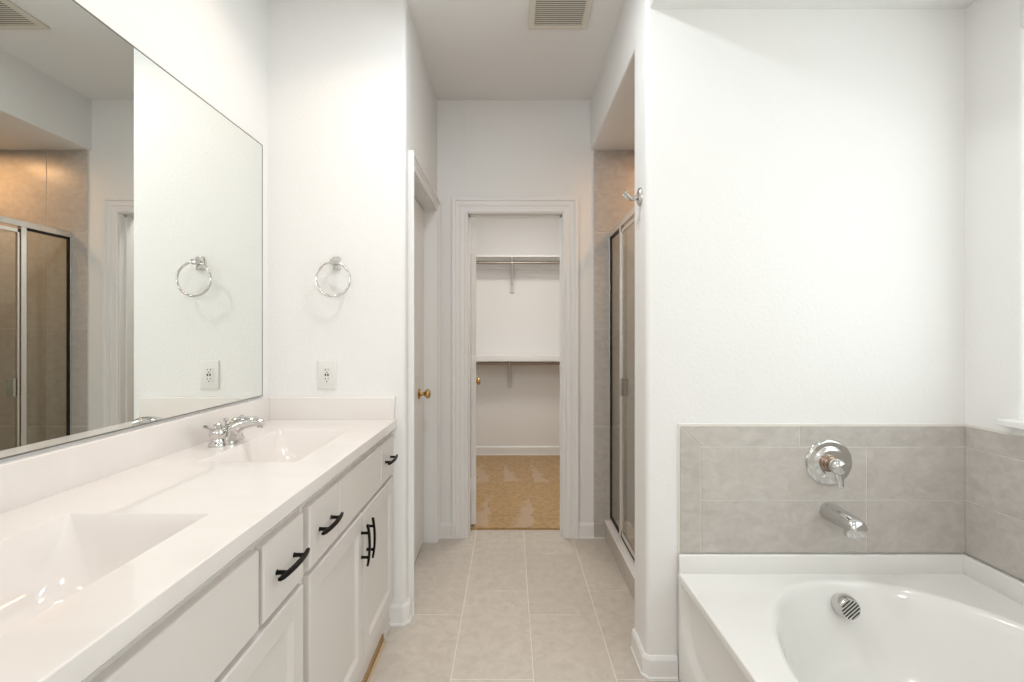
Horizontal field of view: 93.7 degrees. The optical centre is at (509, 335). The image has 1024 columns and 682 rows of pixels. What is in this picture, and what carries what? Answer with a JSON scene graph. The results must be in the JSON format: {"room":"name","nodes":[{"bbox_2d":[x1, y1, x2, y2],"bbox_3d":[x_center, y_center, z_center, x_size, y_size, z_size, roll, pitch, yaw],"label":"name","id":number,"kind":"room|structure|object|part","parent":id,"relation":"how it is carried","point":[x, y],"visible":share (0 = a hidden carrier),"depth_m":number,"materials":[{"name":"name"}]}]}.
{"room":"bathroom","nodes":[
{"label":"bathroom","id":0,"kind":"room"},
{"bbox_2d":[0,0,266,462],"bbox_3d":[-1.124,-0.054,-0.145,0.120,2.840,6.550,0,0,0],"label":"wall","id":1,"kind":"structure","parent":0,"point":[217,49],"depth_m":1.72,"materials":[{"name":"white paint"}]},
{"bbox_2d":[0,0,262,459],"bbox_3d":[-1.060,-0.278,1.176,0.006,1.072,1.752,0,0,0],"label":"wall mirror","id":2,"kind":"object","parent":1,"relation":"attached to","point":[131,206],"visible":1,"depth_m":1.27,"materials":[{"name":"clear glass"}]},
{"bbox_2d":[0,396,270,513],"bbox_3d":[-1.054,0.317,1.200,0.019,0.102,1.809,0,0,0],"label":"backsplash","id":3,"kind":"structure","parent":1,"relation":"attached to","point":[26,480],"depth_m":1.23,"materials":[{"name":"stone"}]},
{"bbox_2d":[267,0,410,603],"bbox_3d":[-0.765,-0.104,2.163,0.617,2.740,0.117,0,0,0],"label":"wall","id":4,"kind":"structure","parent":0,"point":[339,71],"depth_m":2.10,"materials":[{"name":"white paint"}]},
{"bbox_2d":[318,361,336,388],"bbox_3d":[-0.800,0.173,2.100,0.082,0.126,0.010,0,0,0],"label":"wall outlet","id":5,"kind":"object","parent":4,"relation":"attached to","point":[327,370],"visible":1,"depth_m":2.10,"materials":[{"name":"white plastic"}]},
{"bbox_2d":[323,367,330,382],"bbox_3d":[-0.800,0.173,2.098,0.034,0.067,0.004,0,0,0],"label":"receptacle","id":6,"kind":"object","parent":5,"relation":"attached to","point":[326,370],"depth_m":2.10,"materials":[{"name":"white plastic"}]},
{"bbox_2d":[315,256,350,296],"bbox_3d":[-0.760,-0.255,2.076,0.155,0.182,0.058,0,0,0],"label":"towel ring","id":7,"kind":"object","parent":4,"relation":"attached to","point":[336,263],"visible":1,"depth_m":2.06,"materials":[{"name":"silver metal"}]},
{"bbox_2d":[389,597,411,626],"bbox_3d":[-0.490,1.221,2.123,0.100,0.090,0.070,0,0,0],"label":"baseboard","id":8,"kind":"structure","parent":4,"relation":"attached to","point":[400,615],"depth_m":2.09,"materials":[{"name":"white paint"}]},
{"bbox_2d":[411,18,436,193],"bbox_3d":[-0.516,-0.104,2.614,0.118,2.740,0.786,0,0,0],"label":"wall","id":9,"kind":"structure","parent":0,"point":[423,97],"depth_m":2.51,"materials":[{"name":"white paint"}]},
{"bbox_2d":[414,197,430,562],"bbox_3d":[-0.510,0.246,2.581,0.104,2.015,0.690,0,0,0],"label":"door","id":10,"kind":"structure","parent":9,"relation":"in","point":[419,393],"depth_m":2.75,"materials":[{"name":"white paint"}]},
{"bbox_3d":[-0.491,0.336,2.766,0.068,0.064,0.064,0,0,0],"label":"knob","id":11,"kind":"part","parent":10,"relation":"part of","materials":[{"name":"gold metal"}]},
{"bbox_2d":[409,150,440,616],"bbox_3d":[-0.505,0.215,2.582,0.144,2.101,0.839,0,0,0],"label":"trim","id":12,"kind":"structure","parent":9,"relation":"attached to","point":[420,187],"depth_m":2.93,"materials":[{"name":"white paint"}]},
{"bbox_2d":[437,100,592,521],"bbox_3d":[0.310,-0.104,3.068,2.988,2.740,0.123,0,0,0],"label":"wall","id":13,"kind":"structure","parent":0,"point":[486,148],"depth_m":3.01,"materials":[{"name":"white paint"}]},
{"bbox_2d":[440,522,451,538],"bbox_3d":[-0.410,1.218,2.998,0.093,0.095,0.017,0,0,0],"label":"baseboard","id":14,"kind":"structure","parent":13,"relation":"attached to","point":[446,527],"depth_m":2.99,"materials":[{"name":"white paint"}]},
{"bbox_2d":[471,221,480,523],"bbox_3d":[-0.277,0.245,3.411,0.170,1.982,0.572,0,0,-8],"label":"door","id":15,"kind":"structure","parent":13,"relation":"in","point":[474,380],"depth_m":3.14,"materials":[{"name":"white paint"}]},
{"bbox_2d":[452,197,578,538],"bbox_3d":[0.033,0.201,3.058,0.794,2.131,0.145,0,0,0],"label":"trim","id":16,"kind":"structure","parent":13,"relation":"attached to","point":[464,209],"depth_m":2.99,"materials":[{"name":"white paint"}]},
{"bbox_2d":[579,522,593,538],"bbox_3d":[0.477,1.218,2.998,0.094,0.095,0.017,0,0,0],"label":"baseboard","id":17,"kind":"structure","parent":13,"relation":"attached to","point":[586,529],"depth_m":2.99,"materials":[{"name":"white paint"}]},
{"bbox_2d":[593,150,634,536],"bbox_3d":[1.102,0.053,3.003,1.162,2.425,0.008,0,0,0],"label":"tiled wall","id":18,"kind":"structure","parent":13,"relation":"attached to","point":[613,170],"depth_m":3.00,"materials":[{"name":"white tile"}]},
{"bbox_2d":[405,0,624,99],"bbox_3d":[0.310,-1.524,-0.145,2.988,0.100,6.550,0,0,0],"label":"ceiling","id":19,"kind":"structure","parent":0,"point":[471,49],"depth_m":2.49,"materials":[{"name":"white paint"}]},
{"bbox_2d":[528,0,592,29],"bbox_3d":[0.225,-1.468,2.165,0.280,0.012,0.268,0,0,0],"label":"ceiling vent","id":20,"kind":"object","parent":19,"relation":"in","point":[543,14],"visible":1,"depth_m":2.19,"materials":[{"name":"beige metal"}]},
{"bbox_2d":[471,219,559,445],"bbox_3d":[0.200,-0.104,5.100,2.640,2.740,0.120,0,0,0],"label":"wall","id":21,"kind":"structure","parent":0,"point":[525,320],"depth_m":5.04,"materials":[{"name":"white paint"}]},
{"bbox_2d":[476,255,559,269],"bbox_3d":[0.200,-0.744,4.889,2.398,0.105,0.299,0,0,0],"label":"closet shelf","id":22,"kind":"object","parent":21,"relation":"attached to","point":[478,257],"visible":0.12,"depth_m":4.97,"materials":[{"name":"white paint"}]},
{"bbox_2d":[510,257,513,291],"bbox_3d":[0.022,-0.615,4.883,0.040,0.327,0.276,0,0,0],"label":"shelf bracket","id":23,"kind":"object","parent":22,"relation":"attached to","point":[512,264],"visible":0.96,"depth_m":5.01,"materials":[{"name":"white metal"}]},
{"bbox_2d":[476,261,559,263],"bbox_3d":[0.200,-0.728,4.800,2.396,0.025,0.025,0,0,0],"label":"hanging rod","id":24,"kind":"object","parent":22,"relation":"attached to","point":[477,262],"visible":0.32,"depth_m":4.79,"materials":[{"name":"beige"}]},
{"bbox_2d":[476,446,559,454],"bbox_3d":[0.200,1.208,5.032,2.400,0.093,0.017,0,0,0],"label":"baseboard","id":25,"kind":"structure","parent":21,"relation":"attached to","point":[480,450],"depth_m":5.03,"materials":[{"name":"white paint"}]},
{"bbox_2d":[476,355,559,361],"bbox_3d":[0.200,0.253,4.883,2.398,0.105,0.311,0,0,0],"label":"closet shelf","id":26,"kind":"object","parent":21,"relation":"attached to","point":[479,358],"visible":0.15,"depth_m":4.73,"materials":[{"name":"white paint"}]},
{"bbox_2d":[508,361,510,387],"bbox_3d":[-0.005,0.381,4.883,0.040,0.327,0.276,0,0,0],"label":"shelf bracket","id":27,"kind":"object","parent":26,"relation":"attached to","point":[509,365],"visible":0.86,"depth_m":5.01,"materials":[{"name":"white metal"}]},
{"bbox_2d":[476,362,559,364],"bbox_3d":[0.200,0.280,4.800,2.396,0.025,0.025,0,0,0],"label":"hanging rod","id":28,"kind":"object","parent":26,"relation":"attached to","point":[477,363],"visible":0.32,"depth_m":4.79,"materials":[{"name":"beige"}]},
{"bbox_2d":[471,455,559,529],"bbox_3d":[0.200,1.310,4.085,2.400,0.112,1.910,0,0,0],"label":"floor","id":29,"kind":"structure","parent":0,"point":[514,492],"depth_m":3.81,"materials":[{"name":"beige carpet"}]},
{"bbox_2d":[369,530,678,681],"bbox_3d":[0.310,1.269,-0.085,2.748,0.006,6.430,0,0,0],"label":"floor tiles","id":30,"kind":"structure","parent":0,"point":[490,605],"depth_m":2.18,"materials":[{"name":"beige tile"}]},
{"bbox_2d":[82,507,309,681],"bbox_3d":[-0.769,0.836,0.748,0.587,0.860,0.896,0,0,0],"label":"vanity cabinet","id":31,"kind":"object","parent":30,"relation":"on","point":[244,623],"visible":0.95,"depth_m":0.90,"materials":[{"name":"white paint"}]},
{"bbox_2d":[0,396,396,681],"bbox_3d":[-0.780,0.386,1.200,0.566,0.240,1.809,0,0,0],"label":"countertop","id":32,"kind":"structure","parent":31,"relation":"on","point":[101,538],"depth_m":0.99,"materials":[{"name":"stone"}]},
{"bbox_2d":[0,514,207,637],"bbox_3d":[-0.761,0.436,0.741,0.288,0.140,0.491,0,0,0],"label":"basin","id":33,"kind":"object","parent":32,"relation":"in","point":[46,565],"depth_m":0.93,"materials":[{"name":"white ceramic"}]},
{"bbox_2d":[203,415,266,447],"bbox_3d":[-0.913,0.321,1.637,0.159,0.091,0.215,0,0,0],"label":"sink faucet","id":34,"kind":"object","parent":32,"relation":"on","point":[220,435],"visible":1,"depth_m":1.61,"materials":[{"name":"silver metal"}]},
{"bbox_3d":[-0.965,0.321,1.571,0.053,0.067,0.083,0,0,0],"label":"handle","id":35,"kind":"part","parent":34,"relation":"part of","materials":[{"name":"silver metal"}]},
{"bbox_3d":[-0.965,0.357,1.637,0.055,0.018,0.159,0,0,0],"label":"plate","id":36,"kind":"part","parent":34,"relation":"part of","materials":[{"name":"silver metal"}]},
{"bbox_3d":[-0.965,0.321,1.703,0.053,0.067,0.083,0,0,0],"label":"handle","id":37,"kind":"part","parent":34,"relation":"part of","materials":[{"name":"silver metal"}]},
{"bbox_3d":[-0.911,0.321,1.637,0.153,0.091,0.074,0,0,0],"label":"spout","id":38,"kind":"part","parent":34,"relation":"part of","materials":[{"name":"silver metal"}]},
{"bbox_2d":[198,429,351,461],"bbox_3d":[-0.761,0.436,1.637,0.288,0.140,0.492,0,0,0],"label":"basin","id":39,"kind":"object","parent":32,"relation":"in","point":[275,445],"depth_m":1.82,"materials":[{"name":"white ceramic"}]},
{"bbox_3d":[-0.517,0.876,0.968,0.020,0.530,0.426,0,0,0],"label":"door","id":40,"kind":"part","parent":31,"relation":"part of","materials":[{"name":"white paint"}]},
{"bbox_3d":[-0.517,0.515,1.085,0.020,0.162,0.192,0,0,0],"label":"drawer","id":41,"kind":"part","parent":31,"relation":"part of","materials":[{"name":"white paint"}]},
{"bbox_3d":[-0.492,0.515,1.085,0.032,0.013,0.147,0,0,0],"label":"pull handle","id":42,"kind":"part","parent":31,"relation":"part of","materials":[{"name":"black metal"}]},
{"bbox_2d":[298,433,397,681],"bbox_3d":[-0.769,0.836,1.651,0.587,0.860,0.905,0,0,0],"label":"vanity cabinet","id":43,"kind":"object","parent":30,"relation":"on","point":[347,581],"visible":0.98,"depth_m":1.54,"materials":[{"name":"white paint"}]},
{"bbox_3d":[-0.517,0.515,1.319,0.020,0.162,0.204,0,0,0],"label":"drawer","id":44,"kind":"part","parent":43,"relation":"part of","materials":[{"name":"white paint"}]},
{"bbox_3d":[-0.492,0.515,1.319,0.032,0.013,0.147,0,0,0],"label":"pull handle","id":45,"kind":"part","parent":43,"relation":"part of","materials":[{"name":"black metal"}]},
{"bbox_3d":[-0.517,0.876,1.440,0.020,0.530,0.447,0,0,0],"label":"door","id":46,"kind":"part","parent":43,"relation":"part of","materials":[{"name":"white paint"}]},
{"bbox_3d":[-0.492,0.716,1.639,0.032,0.142,0.013,0,0,0],"label":"pull handle","id":47,"kind":"part","parent":43,"relation":"part of","materials":[{"name":"black metal"}]},
{"bbox_3d":[-0.492,0.716,1.700,0.032,0.142,0.013,0,0,0],"label":"pull handle","id":48,"kind":"part","parent":43,"relation":"part of","materials":[{"name":"black metal"}]},
{"bbox_3d":[-0.517,0.876,1.884,0.020,0.530,0.424,0,0,0],"label":"door","id":49,"kind":"part","parent":43,"relation":"part of","materials":[{"name":"white paint"}]},
{"bbox_3d":[-0.517,0.515,1.994,0.020,0.162,0.203,0,0,0],"label":"drawer","id":50,"kind":"part","parent":43,"relation":"part of","materials":[{"name":"white paint"}]},
{"bbox_3d":[-0.492,0.515,1.994,0.032,0.013,0.147,0,0,0],"label":"pull handle","id":51,"kind":"part","parent":43,"relation":"part of","materials":[{"name":"black metal"}]},
{"bbox_2d":[678,554,1023,681],"bbox_3d":[1.146,1.034,1.008,1.056,0.463,1.517,0,0,0],"label":"bathtub","id":52,"kind":"object","parent":30,"relation":"on","point":[742,617],"visible":1,"depth_m":1.62,"materials":[{"name":"white plastic"}]},
{"bbox_2d":[590,0,634,149],"bbox_3d":[1.099,-1.317,2.474,1.190,0.315,1.067,0,0,0],"label":"wall header","id":53,"kind":"structure","parent":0,"point":[612,102],"depth_m":2.46,"materials":[{"name":"white paint"}]},
{"bbox_2d":[604,520,634,579],"bbox_3d":[0.665,1.157,2.474,0.153,0.008,1.051,0,0,0],"label":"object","id":54,"kind":"structure","parent":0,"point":[629,530],"depth_m":2.73,"materials":[{"name":"stone"}]},
{"bbox_2d":[609,206,634,566],"bbox_3d":[0.629,0.255,2.474,0.040,1.799,1.050,0,0,0],"label":"shower enclosure","id":55,"kind":"object","parent":54,"relation":"on","point":[628,219],"visible":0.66,"depth_m":2.69,"materials":[{"name":"silver metal"}]},
{"bbox_3d":[0.628,0.261,2.700,0.022,1.741,0.032,0,0,0],"label":"post","id":56,"kind":"part","parent":55,"relation":"part of","materials":[{"name":"silver metal"}]},
{"bbox_3d":[0.629,-0.627,2.474,0.020,0.035,1.050,0,0,0],"label":"rail","id":57,"kind":"part","parent":55,"relation":"part of","materials":[{"name":"silver metal"}]},
{"bbox_3d":[0.629,1.143,2.474,0.019,0.023,1.050,0,0,0],"label":"rail","id":58,"kind":"part","parent":55,"relation":"part of","materials":[{"name":"silver metal"}]},
{"bbox_3d":[0.629,0.287,2.641,0.040,0.096,0.018,0,0,0],"label":"pull handle","id":59,"kind":"part","parent":55,"relation":"part of","materials":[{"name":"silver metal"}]},
{"bbox_3d":[0.628,0.261,2.329,0.014,1.714,0.702,0,0,0],"label":"door frame","id":60,"kind":"part","parent":55,"relation":"part of","materials":[{"name":"silver metal"}]},
{"bbox_2d":[635,0,964,656],"bbox_3d":[1.099,-0.104,1.858,1.190,2.740,0.164,0,0,0],"label":"wall partition","id":61,"kind":"structure","parent":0,"point":[800,173],"depth_m":1.78,"materials":[{"name":"white paint"}]},
{"bbox_2d":[622,187,642,205],"bbox_3d":[0.470,-0.534,1.850,0.068,0.072,0.054,0,0,0],"label":"robe hook","id":62,"kind":"object","parent":61,"relation":"attached to","point":[638,197],"visible":1,"depth_m":1.84,"materials":[{"name":"silver metal"}]},
{"bbox_2d":[630,628,677,680],"bbox_3d":[0.552,1.224,1.849,0.130,0.084,0.181,0,0,0],"label":"baseboard","id":63,"kind":"structure","parent":61,"relation":"attached to","point":[650,667],"depth_m":1.76,"materials":[{"name":"white paint"}]},
{"bbox_2d":[605,523,634,601],"bbox_3d":[0.666,1.214,2.474,0.148,0.105,1.051,0,0,0],"label":"shower curb","id":64,"kind":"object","parent":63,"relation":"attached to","point":[630,582],"depth_m":2.57,"materials":[{"name":"tile"}]},
{"bbox_2d":[678,424,964,552],"bbox_3d":[1.152,0.564,1.772,1.064,0.475,0.008,0,0,0],"label":"tiled wall","id":65,"kind":"structure","parent":61,"relation":"attached to","point":[743,488],"depth_m":1.77,"materials":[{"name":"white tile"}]},
{"bbox_2d":[806,439,851,488],"bbox_3d":[1.173,0.466,1.724,0.170,0.170,0.089,0,0,0],"label":"tub valve","id":66,"kind":"object","parent":65,"relation":"attached to","point":[828,461],"visible":1,"depth_m":1.76,"materials":[{"name":"silver metal"}]},
{"bbox_3d":[1.163,0.491,1.708,0.055,0.106,0.056,0,0,0],"label":"lever handle","id":67,"kind":"part","parent":66,"relation":"part of","materials":[{"name":"silver metal"}]},
{"bbox_2d":[820,502,867,538],"bbox_3d":[1.173,0.649,1.687,0.065,0.070,0.163,0,0,0],"label":"tub spout","id":68,"kind":"object","parent":65,"relation":"attached to","point":[853,527],"visible":1,"depth_m":1.65,"materials":[{"name":"silver metal"}]},
{"bbox_2d":[649,0,976,8],"bbox_3d":[1.105,-1.341,0.968,1.178,0.266,1.636,0,0,0],"label":"ceiling","id":69,"kind":"structure","parent":0,"point":[654,4],"depth_m":1.75,"materials":[{"name":"white paint"}]},
{"bbox_2d":[965,0,1023,581],"bbox_3d":[1.744,-0.104,-0.145,0.120,2.740,6.550,0,0,0],"label":"wall","id":70,"kind":"structure","parent":0,"point":[994,29],"depth_m":1.68,"materials":[{"name":"white paint"}]},
{"bbox_2d":[965,424,1023,580],"bbox_3d":[1.679,0.564,1.010,0.008,0.475,1.520,0,0,0],"label":"tiled wall","id":71,"kind":"structure","parent":70,"relation":"attached to","point":[994,459],"depth_m":1.66,"materials":[{"name":"grey tile"}]},
{"bbox_2d":[997,419,1023,435],"bbox_3d":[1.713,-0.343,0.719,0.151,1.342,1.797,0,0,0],"label":"window sill","id":72,"kind":"structure","parent":70,"relation":"in","point":[1017,425],"depth_m":1.57,"materials":[{"name":"white paint"}]}
]}

